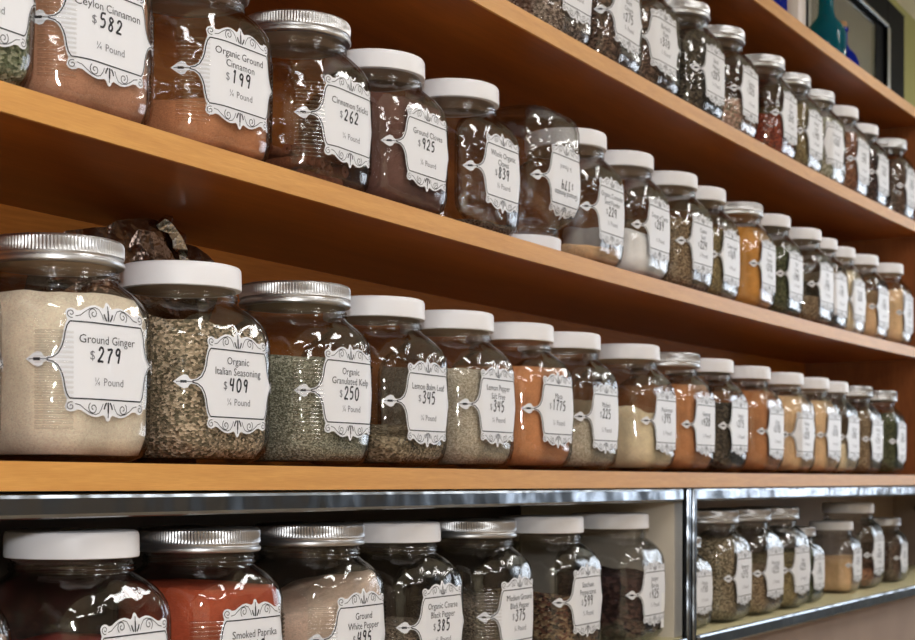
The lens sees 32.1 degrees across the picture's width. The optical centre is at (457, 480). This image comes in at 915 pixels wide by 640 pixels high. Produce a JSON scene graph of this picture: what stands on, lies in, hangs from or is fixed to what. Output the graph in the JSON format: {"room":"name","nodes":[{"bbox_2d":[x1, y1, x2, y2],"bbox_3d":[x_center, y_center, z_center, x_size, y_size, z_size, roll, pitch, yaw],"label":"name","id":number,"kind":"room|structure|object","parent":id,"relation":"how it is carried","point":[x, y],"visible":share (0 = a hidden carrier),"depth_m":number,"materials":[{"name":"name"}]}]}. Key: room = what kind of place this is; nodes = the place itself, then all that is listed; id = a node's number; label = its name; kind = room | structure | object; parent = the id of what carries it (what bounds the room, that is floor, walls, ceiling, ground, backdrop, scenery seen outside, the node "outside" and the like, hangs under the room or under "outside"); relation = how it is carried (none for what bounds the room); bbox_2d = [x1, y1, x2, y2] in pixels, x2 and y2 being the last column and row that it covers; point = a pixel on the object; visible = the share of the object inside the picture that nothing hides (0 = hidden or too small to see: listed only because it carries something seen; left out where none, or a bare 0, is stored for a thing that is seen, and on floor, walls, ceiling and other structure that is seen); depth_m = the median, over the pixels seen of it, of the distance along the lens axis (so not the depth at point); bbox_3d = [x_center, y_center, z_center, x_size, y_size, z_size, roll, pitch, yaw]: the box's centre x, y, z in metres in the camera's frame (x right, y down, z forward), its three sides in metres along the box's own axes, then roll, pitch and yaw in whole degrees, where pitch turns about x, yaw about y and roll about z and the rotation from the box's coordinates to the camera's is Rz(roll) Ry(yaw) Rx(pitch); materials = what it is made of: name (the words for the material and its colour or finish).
{"room":"food shop","nodes":[
{"label":"food shop","id":0,"kind":"room"},
{"bbox_2d":[889,0,914,106],"bbox_3d":[0.076,-0.110,2.834,0.100,2.820,9.400,0,0,30],"label":"wall","id":1,"kind":"structure","parent":0,"point":[909,21],"depth_m":5.17,"materials":[{"name":"beige paint"}]},
{"bbox_2d":[806,0,903,98],"bbox_3d":[1.129,-1.202,4.540,0.035,0.514,1.055,0,0,30],"label":"picture frame","id":2,"kind":"object","parent":1,"relation":"attached to","point":[875,34],"visible":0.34,"depth_m":4.74,"materials":[{"name":"black paint"}]},
{"bbox_2d":[896,0,914,18],"bbox_3d":[2.116,-1.565,1.674,4.787,0.100,9.400,0,0,30],"label":"ceiling","id":3,"kind":"structure","parent":0,"point":[908,5],"depth_m":5.08,"materials":[{"name":"paint"}]},
{"bbox_3d":[2.108,1.355,1.674,4.787,0.100,9.400,0,0,30],"label":"floor","id":4,"kind":"structure","parent":0,"visible":0},
{"bbox_2d":[0,485,914,639],"bbox_3d":[0.333,0.643,2.848,0.323,1.316,4.680,0,0,30],"label":"display case","id":5,"kind":"object","parent":4,"relation":"on","point":[40,597],"visible":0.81,"depth_m":2.42,"materials":[{"name":"clear glass"}]},
{"bbox_2d":[0,610,11,639],"bbox_3d":[-0.464,0.153,1.313,0.154,0.205,0.153,0,0,30],"label":"spice jar","id":6,"kind":"object","parent":5,"relation":"on","point":[2,636],"visible":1,"depth_m":1.33,"materials":[{"name":"clear glass"}]},
{"bbox_2d":[0,528,170,639],"bbox_3d":[-0.361,0.151,1.492,0.154,0.209,0.153,0,0,29],"label":"spice jar","id":7,"kind":"object","parent":5,"relation":"on","point":[48,543],"visible":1,"depth_m":1.45,"materials":[{"name":"glass"},{"name":"white plastic"},{"name":"paper"}]},
{"bbox_2d":[113,525,284,639],"bbox_3d":[-0.269,0.152,1.656,0.154,0.207,0.153,0,0,31],"label":"spice jar","id":8,"kind":"object","parent":5,"relation":"on","point":[201,609],"visible":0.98,"depth_m":1.60,"materials":[{"name":"clear glass"}]},
{"bbox_2d":[235,522,385,639],"bbox_3d":[-0.170,0.152,1.829,0.154,0.207,0.153,0,0,30],"label":"spice jar","id":9,"kind":"object","parent":5,"relation":"on","point":[347,606],"visible":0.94,"depth_m":1.78,"materials":[{"name":"clear glass"}]},
{"bbox_2d":[321,521,463,639],"bbox_3d":[-0.083,0.154,1.982,0.154,0.205,0.153,0,0,31],"label":"spice jar","id":10,"kind":"object","parent":5,"relation":"on","point":[441,616],"visible":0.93,"depth_m":1.93,"materials":[{"name":"clear glass"}]},
{"bbox_2d":[0,0,914,490],"bbox_3d":[0.109,-0.460,2.465,0.319,0.941,3.841,0,0,30],"label":"shelving unit","id":11,"kind":"object","parent":5,"relation":"on","point":[65,165],"visible":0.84,"depth_m":2.28,"materials":[{"name":"brown wood"}]},
{"bbox_2d":[0,303,3,429],"bbox_3d":[-0.469,-0.119,1.303,0.154,0.205,0.153,0,0,30],"label":"spice jar","id":12,"kind":"object","parent":11,"relation":"on","point":[1,362],"visible":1,"depth_m":1.32,"materials":[{"name":"clear glass"}]},
{"bbox_2d":[0,0,35,87],"bbox_3d":[-0.450,-0.425,1.335,0.154,0.198,0.156,0,-1,30],"label":"spice jar","id":13,"kind":"object","parent":11,"relation":"on","point":[15,15],"visible":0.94,"depth_m":1.33,"materials":[{"name":"clear glass"}]},
{"bbox_2d":[0,232,152,462],"bbox_3d":[-0.372,-0.118,1.472,0.154,0.204,0.153,0,0,31],"label":"spice jar","id":14,"kind":"object","parent":11,"relation":"on","point":[73,377],"visible":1,"depth_m":1.41,"materials":[{"name":"clear glass"}]},
{"bbox_2d":[18,0,154,123],"bbox_3d":[-0.371,-0.422,1.473,0.154,0.197,0.156,0,-1,30],"label":"spice jar","id":15,"kind":"object","parent":11,"relation":"on","point":[93,54],"visible":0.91,"depth_m":1.41,"materials":[{"name":"clear glass"}]},
{"bbox_2d":[0,215,217,463],"bbox_3d":[-0.387,-0.155,1.743,0.098,0.278,0.354,0,0,33],"label":"plastic bag","id":16,"kind":"object","parent":11,"relation":"on","point":[142,239],"visible":0.22,"depth_m":1.75,"materials":[{"name":"brown plastic"}]},
{"bbox_2d":[99,260,271,464],"bbox_3d":[-0.284,-0.117,1.628,0.154,0.202,0.153,0,0,31],"label":"spice jar","id":17,"kind":"object","parent":11,"relation":"on","point":[211,386],"visible":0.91,"depth_m":1.57,"materials":[{"name":"clear glass"}]},
{"bbox_2d":[141,0,272,160],"bbox_3d":[-0.279,-0.420,1.635,0.154,0.196,0.155,0,0,31],"label":"spice jar","id":18,"kind":"object","parent":11,"relation":"on","point":[232,68],"visible":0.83,"depth_m":1.58,"materials":[{"name":"clear glass"}]},
{"bbox_2d":[223,280,372,466],"bbox_3d":[-0.184,-0.117,1.803,0.154,0.204,0.153,0,0,29],"label":"spice jar","id":19,"kind":"object","parent":11,"relation":"on","point":[319,409],"visible":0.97,"depth_m":1.74,"materials":[{"name":"clear glass"}]},
{"bbox_2d":[239,9,371,191],"bbox_3d":[-0.184,-0.419,1.801,0.154,0.197,0.155,0,0,28],"label":"spice jar","id":20,"kind":"object","parent":11,"relation":"on","point":[344,113],"visible":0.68,"depth_m":1.76,"materials":[{"name":"clear glass"}]},
{"bbox_2d":[298,48,448,213],"bbox_3d":[-0.102,-0.417,1.946,0.154,0.194,0.154,0,0,30],"label":"spice jar","id":21,"kind":"object","parent":11,"relation":"on","point":[410,156],"visible":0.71,"depth_m":1.89,"materials":[{"name":"clear glass"}]},
{"bbox_2d":[303,295,448,467],"bbox_3d":[-0.102,-0.118,1.947,0.154,0.205,0.153,0,0,30],"label":"spice jar","id":22,"kind":"object","parent":11,"relation":"on","point":[420,440],"visible":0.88,"depth_m":1.90,"materials":[{"name":"clear glass"}]},
{"bbox_2d":[378,309,515,468],"bbox_3d":[-0.014,-0.117,2.102,0.154,0.205,0.153,0,0,29],"label":"spice jar","id":23,"kind":"object","parent":11,"relation":"on","point":[481,410],"visible":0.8,"depth_m":2.05,"materials":[{"name":"clear glass"}]},
{"bbox_2d":[405,78,519,235],"bbox_3d":[-0.007,-0.420,2.112,0.154,0.202,0.154,0,0,30],"label":"spice jar","id":24,"kind":"object","parent":11,"relation":"on","point":[457,97],"visible":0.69,"depth_m":2.07,"materials":[{"name":"clear glass"}]},
{"bbox_2d":[451,322,573,469],"bbox_3d":[0.075,-0.117,2.257,0.154,0.205,0.153,0,0,30],"label":"spice jar","id":25,"kind":"object","parent":11,"relation":"on","point":[542,434],"visible":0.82,"depth_m":2.20,"materials":[{"name":"clear glass"}]},
{"bbox_2d":[454,105,580,250],"bbox_3d":[0.086,-0.421,2.276,0.154,0.205,0.153,0,0,30],"label":"spice jar","id":26,"kind":"object","parent":11,"relation":"on","point":[563,173],"visible":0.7,"depth_m":2.24,"materials":[{"name":"clear glass"}]},
{"bbox_2d":[508,0,591,44],"bbox_3d":[0.106,-0.725,2.308,0.154,0.205,0.154,0,0,31],"label":"spice jar","id":27,"kind":"object","parent":11,"relation":"on","point":[571,17],"visible":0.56,"depth_m":2.25,"materials":[{"name":"clear glass"}]},
{"bbox_2d":[507,331,618,470],"bbox_3d":[0.153,-0.117,2.395,0.154,0.205,0.153,0,0,29],"label":"spice jar","id":28,"kind":"object","parent":11,"relation":"on","point":[594,434],"visible":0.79,"depth_m":2.34,"materials":[{"name":"clear glass"}]},
{"bbox_2d":[508,127,624,266],"bbox_3d":[0.164,-0.421,2.413,0.154,0.205,0.153,0,0,29],"label":"spice jar","id":29,"kind":"object","parent":11,"relation":"on","point":[609,206],"visible":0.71,"depth_m":2.37,"materials":[{"name":"clear glass"}]},
{"bbox_2d":[584,0,642,73],"bbox_3d":[0.199,-0.724,2.472,0.154,0.204,0.153,0,0,28],"label":"spice jar","id":30,"kind":"object","parent":11,"relation":"on","point":[615,28],"visible":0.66,"depth_m":2.40,"materials":[{"name":"clear glass"}]},
{"bbox_2d":[563,150,669,279],"bbox_3d":[0.255,-0.420,2.572,0.154,0.205,0.153,0,0,28],"label":"spice jar","id":31,"kind":"object","parent":11,"relation":"on","point":[644,254],"visible":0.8,"depth_m":2.52,"materials":[{"name":"clear glass"}]},
{"bbox_2d":[573,343,675,471],"bbox_3d":[0.268,-0.117,2.596,0.154,0.205,0.153,0,0,29],"label":"spice jar","id":32,"kind":"object","parent":11,"relation":"on","point":[645,440],"visible":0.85,"depth_m":2.54,"materials":[{"name":"clear glass"}]},
{"bbox_2d":[635,0,680,94],"bbox_3d":[0.277,-0.725,2.608,0.154,0.205,0.154,0,0,31],"label":"spice jar","id":33,"kind":"object","parent":11,"relation":"on","point":[658,62],"visible":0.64,"depth_m":2.54,"materials":[{"name":"clear glass"}]},
{"bbox_2d":[616,352,714,472],"bbox_3d":[0.356,-0.116,2.751,0.154,0.204,0.153,0,0,31],"label":"spice jar","id":34,"kind":"object","parent":11,"relation":"on","point":[695,407],"visible":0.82,"depth_m":2.69,"materials":[{"name":"clear glass"}]},
{"bbox_2d":[624,170,712,292],"bbox_3d":[0.352,-0.421,2.742,0.154,0.206,0.154,0,0,31],"label":"spice jar","id":35,"kind":"object","parent":11,"relation":"on","point":[690,263],"visible":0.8,"depth_m":2.69,"materials":[{"name":"clear glass"}]},
{"bbox_2d":[641,0,724,119],"bbox_3d":[0.380,-0.725,2.789,0.154,0.206,0.155,0,0,31],"label":"spice jar","id":36,"kind":"object","parent":11,"relation":"on","point":[701,63],"visible":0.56,"depth_m":2.73,"materials":[{"name":"clear glass"}]},
{"bbox_2d":[657,185,739,299],"bbox_3d":[0.423,-0.421,2.880,0.154,0.206,0.154,0,0,28],"label":"spice jar","id":37,"kind":"object","parent":11,"relation":"on","point":[725,278],"visible":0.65,"depth_m":2.83,"materials":[{"name":"clear glass"}]},
{"bbox_2d":[659,358,747,472],"bbox_3d":[0.441,-0.116,2.900,0.154,0.205,0.153,0,0,30],"label":"spice jar","id":38,"kind":"object","parent":11,"relation":"on","point":[731,419],"visible":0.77,"depth_m":2.84,"materials":[{"name":"clear glass"}]},
{"bbox_2d":[698,24,758,137],"bbox_3d":[0.469,-0.726,2.946,0.154,0.206,0.155,0,0,29],"label":"spice jar","id":39,"kind":"object","parent":11,"relation":"on","point":[741,114],"visible":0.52,"depth_m":2.89,"materials":[{"name":"clear glass"}]},
{"bbox_2d":[696,201,775,309],"bbox_3d":[0.520,-0.422,3.037,0.154,0.206,0.155,0,0,28],"label":"spice jar","id":40,"kind":"object","parent":11,"relation":"on","point":[757,281],"visible":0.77,"depth_m":2.98,"materials":[{"name":"clear glass"}]},
{"bbox_2d":[699,365,783,472],"bbox_3d":[0.543,-0.116,3.080,0.154,0.205,0.153,0,0,30],"label":"spice jar","id":41,"kind":"object","parent":11,"relation":"on","point":[765,413],"visible":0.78,"depth_m":3.02,"materials":[{"name":"clear glass"}]},
{"bbox_2d":[725,53,796,157],"bbox_3d":[0.585,-0.728,3.149,0.154,0.207,0.156,0,1,29],"label":"spice jar","id":42,"kind":"object","parent":11,"relation":"on","point":[777,130],"visible":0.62,"depth_m":3.09,"materials":[{"name":"clear glass"}]},
{"bbox_2d":[727,213,802,316],"bbox_3d":[0.604,-0.423,3.184,0.154,0.207,0.155,0,0,29],"label":"spice jar","id":43,"kind":"object","parent":11,"relation":"on","point":[788,295],"visible":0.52,"depth_m":3.12,"materials":[{"name":"clear glass"}]},
{"bbox_2d":[737,372,815,473],"bbox_3d":[0.646,-0.116,3.260,0.154,0.205,0.154,0,0,29],"label":"spice jar","id":44,"kind":"object","parent":11,"relation":"on","point":[799,434],"visible":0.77,"depth_m":3.19,"materials":[{"name":"clear glass"}]},
{"bbox_2d":[773,0,786,10],"bbox_3d":[0.640,-1.065,3.280,0.080,0.314,0.080,0,0,30],"label":"glass bottle","id":45,"kind":"object","parent":11,"relation":"on","point":[783,3],"visible":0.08,"depth_m":3.25,"materials":[{"name":"blue glass"}]},
{"bbox_2d":[758,72,822,171],"bbox_3d":[0.669,-0.730,3.297,0.154,0.208,0.157,0,1,30],"label":"spice jar","id":46,"kind":"object","parent":11,"relation":"on","point":[809,152],"visible":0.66,"depth_m":3.24,"materials":[{"name":"clear glass"}]},
{"bbox_2d":[787,0,805,25],"bbox_3d":[0.732,-1.048,3.503,0.068,0.270,0.068,0,0,30],"label":"glass bottle","id":47,"kind":"object","parent":11,"relation":"on","point":[796,8],"visible":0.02,"depth_m":3.47,"materials":[{"name":"glass"}]},
{"bbox_2d":[766,227,833,325],"bbox_3d":[0.707,-0.425,3.366,0.154,0.207,0.156,0,1,30],"label":"spice jar","id":48,"kind":"object","parent":11,"relation":"on","point":[813,308],"visible":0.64,"depth_m":3.31,"materials":[{"name":"clear glass"}]},
{"bbox_2d":[764,377,840,473],"bbox_3d":[0.735,-0.116,3.416,0.154,0.205,0.153,0,0,31],"label":"spice jar","id":49,"kind":"object","parent":11,"relation":"on","point":[827,442],"visible":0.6,"depth_m":3.35,"materials":[{"name":"clear glass"}]},
{"bbox_2d":[775,89,845,184],"bbox_3d":[0.753,-0.733,3.445,0.154,0.208,0.158,0,1,31],"label":"spice jar","id":50,"kind":"object","parent":11,"relation":"on","point":[832,164],"visible":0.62,"depth_m":3.39,"materials":[{"name":"clear glass"}]},
{"bbox_2d":[793,237,848,329],"bbox_3d":[0.775,-0.426,3.510,0.154,0.208,0.156,0,1,29],"label":"spice jar","id":51,"kind":"object","parent":11,"relation":"on","point":[828,245],"visible":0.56,"depth_m":3.46,"materials":[{"name":"clear glass"}]},
{"bbox_2d":[785,381,859,473],"bbox_3d":[0.810,-0.116,3.553,0.154,0.205,0.153,0,0,30],"label":"spice jar","id":52,"kind":"object","parent":11,"relation":"on","point":[849,447],"visible":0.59,"depth_m":3.50,"materials":[{"name":"clear glass"}]},
{"bbox_2d":[809,0,846,55],"bbox_3d":[0.831,-1.016,3.585,0.090,0.202,0.090,0,0,30],"label":"glass bottle","id":53,"kind":"object","parent":11,"relation":"on","point":[826,25],"visible":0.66,"depth_m":3.55,"materials":[{"name":"teal glass"}]},
{"bbox_2d":[801,246,865,333],"bbox_3d":[0.851,-0.428,3.655,0.154,0.208,0.156,0,1,29],"label":"spice jar","id":54,"kind":"object","parent":11,"relation":"on","point":[856,310],"visible":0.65,"depth_m":3.60,"materials":[{"name":"clear glass"}]},
{"bbox_2d":[819,105,869,195],"bbox_3d":[0.846,-0.736,3.608,0.154,0.210,0.158,0,1,30],"label":"spice jar","id":55,"kind":"object","parent":11,"relation":"on","point":[856,155],"visible":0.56,"depth_m":3.55,"materials":[{"name":"clear glass"}]},
{"bbox_2d":[813,386,882,474],"bbox_3d":[0.905,-0.116,3.714,0.154,0.205,0.154,0,0,30],"label":"spice jar","id":56,"kind":"object","parent":11,"relation":"on","point":[870,424],"visible":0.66,"depth_m":3.65,"materials":[{"name":"clear glass"}]},
{"bbox_2d":[840,21,859,66],"bbox_3d":[0.918,-1.008,3.800,0.084,0.174,0.084,0,0,30],"label":"glass bottle","id":57,"kind":"object","parent":11,"relation":"on","point":[850,54],"visible":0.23,"depth_m":3.77,"materials":[{"name":"blue glass"}]},
{"bbox_2d":[827,254,888,338],"bbox_3d":[0.941,-0.430,3.794,0.154,0.209,0.157,0,1,31],"label":"spice jar","id":58,"kind":"object","parent":11,"relation":"on","point":[877,313],"visible":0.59,"depth_m":3.74,"materials":[{"name":"clear glass"}]},
{"bbox_2d":[842,123,888,205],"bbox_3d":[0.931,-0.735,3.757,0.154,0.200,0.159,0,1,29],"label":"spice jar","id":59,"kind":"object","parent":11,"relation":"on","point":[878,187],"visible":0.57,"depth_m":3.70,"materials":[{"name":"clear glass"}]},
{"bbox_2d":[841,390,905,474],"bbox_3d":[1.015,-0.116,3.908,0.154,0.205,0.154,0,0,28],"label":"spice jar","id":60,"kind":"object","parent":11,"relation":"on","point":[894,428],"visible":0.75,"depth_m":3.84,"materials":[{"name":"clear glass"}]},
{"bbox_2d":[854,263,912,344],"bbox_3d":[1.048,-0.433,3.963,0.154,0.209,0.157,0,1,29],"label":"spice jar","id":61,"kind":"object","parent":11,"relation":"on","point":[900,331],"visible":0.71,"depth_m":3.90,"materials":[{"name":"clear glass"}]},
{"bbox_2d":[866,138,914,218],"bbox_3d":[1.061,-0.745,3.986,0.154,0.211,0.160,0,1,30],"label":"spice jar","id":62,"kind":"object","parent":11,"relation":"on","point":[901,198],"visible":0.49,"depth_m":3.92,"materials":[{"name":"clear glass"}]},
{"bbox_2d":[406,518,533,639],"bbox_3d":[0.017,0.154,2.157,0.154,0.204,0.153,0,0,28],"label":"spice jar","id":63,"kind":"object","parent":5,"relation":"on","point":[508,615],"visible":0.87,"depth_m":2.10,"materials":[{"name":"clear glass"}]},
{"bbox_2d":[480,515,602,639],"bbox_3d":[0.124,0.154,2.345,0.154,0.205,0.153,0,0,29],"label":"spice jar","id":64,"kind":"object","parent":5,"relation":"on","point":[577,616],"visible":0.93,"depth_m":2.28,"materials":[{"name":"clear glass"}]},
{"bbox_2d":[554,512,664,639],"bbox_3d":[0.245,0.154,2.558,0.154,0.205,0.153,0,0,28],"label":"spice jar","id":65,"kind":"object","parent":5,"relation":"on","point":[633,600],"visible":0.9,"depth_m":2.50,"materials":[{"name":"clear glass"}]},
{"bbox_2d":[696,536,712,627],"bbox_3d":[0.376,0.178,2.782,0.120,0.159,0.119,0,0,31],"label":"spice jar","id":66,"kind":"object","parent":5,"relation":"on","point":[704,575],"visible":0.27,"depth_m":2.75,"materials":[{"name":"clear glass"}]},
{"bbox_2d":[697,509,751,621],"bbox_3d":[0.457,0.155,2.943,0.154,0.204,0.153,0,0,28],"label":"spice jar","id":67,"kind":"object","parent":5,"relation":"on","point":[729,558],"visible":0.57,"depth_m":2.87,"materials":[{"name":"clear glass"}]},
{"bbox_2d":[698,507,783,614],"bbox_3d":[0.548,0.156,3.103,0.154,0.204,0.153,0,0,31],"label":"spice jar","id":68,"kind":"object","parent":5,"relation":"on","point":[767,578],"visible":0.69,"depth_m":3.05,"materials":[{"name":"clear glass"}]},
{"bbox_2d":[729,506,810,608],"bbox_3d":[0.635,0.156,3.255,0.154,0.204,0.153,0,0,29],"label":"spice jar","id":69,"kind":"object","parent":5,"relation":"on","point":[797,565],"visible":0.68,"depth_m":3.20,"materials":[{"name":"clear glass"}]},
{"bbox_2d":[762,526,824,602],"bbox_3d":[0.716,0.179,3.403,0.120,0.159,0.119,0,0,31],"label":"spice jar","id":70,"kind":"object","parent":5,"relation":"on","point":[817,559],"visible":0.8,"depth_m":3.37,"materials":[{"name":"clear glass"}]},
{"bbox_2d":[803,521,861,592],"bbox_3d":[0.869,0.177,3.697,0.123,0.164,0.122,0,0,30],"label":"spice jar","id":71,"kind":"object","parent":5,"relation":"on","point":[843,573],"visible":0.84,"depth_m":3.65,"materials":[{"name":"clear glass"}]},
{"bbox_2d":[811,502,883,587],"bbox_3d":[0.950,0.156,3.869,0.154,0.205,0.153,0,0,30],"label":"spice jar","id":72,"kind":"object","parent":5,"relation":"on","point":[872,570],"visible":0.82,"depth_m":3.82,"materials":[{"name":"clear glass"}]},
{"bbox_2d":[853,517,907,581],"bbox_3d":[1.089,0.178,4.093,0.123,0.163,0.122,0,0,28],"label":"spice jar","id":73,"kind":"object","parent":5,"relation":"on","point":[895,553],"visible":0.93,"depth_m":4.04,"materials":[{"name":"glass"},{"name":"white plastic"},{"name":"paper"}]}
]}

